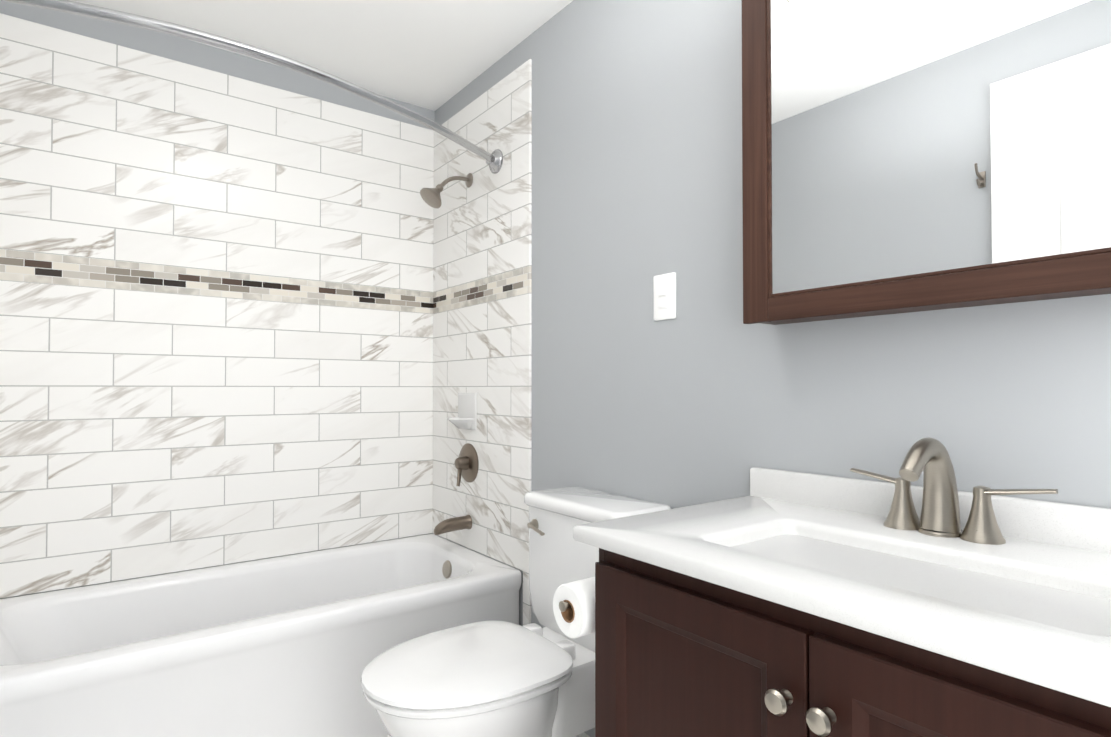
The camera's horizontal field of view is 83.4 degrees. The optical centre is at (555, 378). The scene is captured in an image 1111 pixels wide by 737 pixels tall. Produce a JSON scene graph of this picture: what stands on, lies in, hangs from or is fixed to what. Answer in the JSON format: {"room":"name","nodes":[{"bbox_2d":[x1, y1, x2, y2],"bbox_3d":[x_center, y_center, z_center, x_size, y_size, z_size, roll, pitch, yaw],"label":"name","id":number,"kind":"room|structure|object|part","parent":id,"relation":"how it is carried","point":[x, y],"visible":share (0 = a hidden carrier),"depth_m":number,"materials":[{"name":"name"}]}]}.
{"room":"bathroom","nodes":[
{"label":"bathroom","id":0,"kind":"room"},
{"bbox_2d":[0,1,434,598],"bbox_3d":[-1.247,-0.058,2.474,1.820,2.420,0.100,1,-1,-37],"label":"wall","id":1,"kind":"structure","parent":0,"point":[186,51],"depth_m":2.37,"materials":[{"name":"paint"}]},
{"bbox_2d":[0,249,432,313],"bbox_3d":[-1.214,-0.360,2.435,1.619,0.100,0.010,1,-1,-37],"label":"tile band","id":2,"kind":"object","parent":1,"relation":"attached to","point":[26,266],"visible":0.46,"depth_m":2.33,"materials":[{"name":"tile"}]},
{"bbox_2d":[0,280,432,597],"bbox_3d":[-1.214,0.200,2.426,1.619,1.020,0.010,1,-1,-37],"label":"wall tile","id":3,"kind":"structure","parent":1,"relation":"attached to","point":[144,433],"depth_m":2.33,"materials":[{"name":"tile"}]},
{"bbox_2d":[0,13,433,291],"bbox_3d":[-1.214,-0.791,2.442,1.619,0.762,0.010,1,-1,-37],"label":"wall tile","id":4,"kind":"structure","parent":1,"relation":"attached to","point":[109,151],"depth_m":2.34,"materials":[{"name":"tile"}]},
{"bbox_2d":[69,0,572,110],"bbox_3d":[-0.248,-1.339,1.162,1.820,0.100,3.430,1,-1,-37],"label":"ceiling","id":5,"kind":"structure","parent":0,"point":[433,55],"depth_m":2.28,"materials":[{"name":"paint"}]},
{"bbox_2d":[386,732,589,736],"bbox_3d":[-0.248,1.181,1.122,1.820,0.100,3.430,1,-1,-37],"label":"floor","id":6,"kind":"structure","parent":0,"point":[583,734],"depth_m":2.00,"materials":[{"name":"stone"}]},
{"bbox_2d":[0,534,520,736],"bbox_3d":[-0.987,0.927,2.110,1.597,0.440,0.746,1,-1,-37],"label":"bathtub","id":7,"kind":"object","parent":6,"relation":"on","point":[295,645],"visible":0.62,"depth_m":1.92,"materials":[{"name":"ceramic"}]},
{"bbox_2d":[361,487,670,736],"bbox_3d":[-0.117,0.743,1.646,0.783,0.792,0.454,1,-1,-37],"label":"toilet","id":8,"kind":"object","parent":6,"relation":"on","point":[492,679],"visible":0.81,"depth_m":1.57,"materials":[{"name":"ceramic"}]},
{"bbox_3d":[-0.216,0.716,1.572,0.536,0.051,0.424,1,-1,-37],"label":"seat","id":9,"kind":"part","parent":8,"relation":"part of","materials":[{"name":"plastic"}]},
{"bbox_3d":[-0.057,0.443,1.859,0.034,0.034,0.093,1,-1,-37],"label":"handle","id":10,"kind":"part","parent":8,"relation":"part of","materials":[{"name":"silver metal"}]},
{"bbox_3d":[0.111,0.548,1.820,0.214,0.397,0.454,1,-1,-37],"label":"tank","id":11,"kind":"part","parent":8,"relation":"part of","materials":[{"name":"ceramic"}]},
{"bbox_2d":[553,437,1110,736],"bbox_3d":[0.486,0.615,1.019,0.570,1.028,0.969,1,-1,-37],"label":"bathroom vanity","id":12,"kind":"object","parent":6,"relation":"on","point":[779,603],"visible":1,"depth_m":0.93,"materials":[{"name":"brown wood"}]},
{"bbox_2d":[850,437,1057,544],"bbox_3d":[0.642,0.187,1.074,0.164,0.171,0.330,1,-1,-37],"label":"faucet","id":13,"kind":"object","parent":12,"relation":"on","point":[939,524],"depth_m":1.08,"materials":[{"name":"silver metal"}]},
{"bbox_2d":[433,0,1110,736],"bbox_3d":[0.440,-0.071,1.658,0.100,2.420,3.430,1,-1,-37],"label":"wall","id":14,"kind":"structure","parent":0,"point":[705,396],"depth_m":1.66,"materials":[{"name":"paint"}]},
{"bbox_2d":[447,393,476,429],"bbox_3d":[-0.407,0.137,2.607,0.091,0.155,0.152,1,-1,-37],"label":"soap dish","id":15,"kind":"object","parent":14,"relation":"attached to","point":[466,418],"visible":1,"depth_m":2.59,"materials":[{"name":"ceramic"}]},
{"bbox_2d":[433,266,531,313],"bbox_3d":[-0.329,-0.357,2.595,0.010,0.100,0.795,1,-1,-37],"label":"tile band","id":16,"kind":"object","parent":14,"relation":"attached to","point":[516,282],"visible":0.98,"depth_m":2.53,"materials":[{"name":"tile"}]},
{"bbox_2d":[433,293,531,625],"bbox_3d":[-0.329,0.423,2.583,0.010,1.462,0.795,1,-1,-37],"label":"wall tile","id":17,"kind":"structure","parent":14,"relation":"attached to","point":[483,351],"depth_m":2.49,"materials":[{"name":"tile"}]},
{"bbox_2d":[434,515,471,534],"bbox_3d":[-0.426,0.603,2.573,0.155,0.065,0.062,1,-1,-37],"label":"tub spout","id":18,"kind":"object","parent":17,"relation":"attached to","point":[454,524],"visible":1,"depth_m":2.56,"materials":[{"name":"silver metal"}]},
{"bbox_2d":[454,443,478,486],"bbox_3d":[-0.394,0.359,2.601,0.073,0.173,0.164,1,-1,-37],"label":"tub valve","id":19,"kind":"object","parent":17,"relation":"attached to","point":[466,463],"visible":1,"depth_m":2.58,"materials":[{"name":"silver metal"}]},
{"bbox_2d":[433,59,531,291],"bbox_3d":[-0.329,-0.788,2.602,0.010,0.762,0.795,1,-1,-37],"label":"wall tile","id":20,"kind":"structure","parent":14,"relation":"attached to","point":[482,226],"depth_m":2.52,"materials":[{"name":"tile"}]},
{"bbox_2d":[420,173,472,208],"bbox_3d":[-0.452,-0.784,2.576,0.220,0.173,0.100,1,-1,-37],"label":"shower head","id":21,"kind":"object","parent":20,"relation":"attached to","point":[431,197],"visible":1,"depth_m":2.54},
{"bbox_2d":[653,272,675,320],"bbox_3d":[0.304,-0.229,1.748,0.011,0.128,0.083,1,-1,-37],"label":"light switch","id":22,"kind":"object","parent":14,"relation":"attached to","point":[664,288],"visible":1,"depth_m":1.74,"materials":[{"name":"plastic"}]},
{"bbox_2d":[741,0,1110,324],"bbox_3d":[0.668,-0.578,1.153,0.144,0.902,0.710,1,-1,-37],"label":"mirror","id":23,"kind":"object","parent":14,"relation":"attached to","point":[903,156],"visible":1,"depth_m":1.11,"materials":[{"name":"brown wood"}]},
{"bbox_3d":[-1.617,-0.804,1.637,0.010,0.761,0.795,1,-1,-37],"label":"wall tile","id":24,"kind":"structure","parent":0,"visible":0},
{"bbox_2d":[0,0,502,173],"bbox_3d":[-0.793,-0.867,1.879,1.606,0.094,0.362,1,-1,-37],"label":"shower curtain rod","id":25,"kind":"object","parent":24,"relation":"attached to","point":[494,160],"visible":1,"depth_m":1.65,"materials":[{"name":"metal"}]}
]}

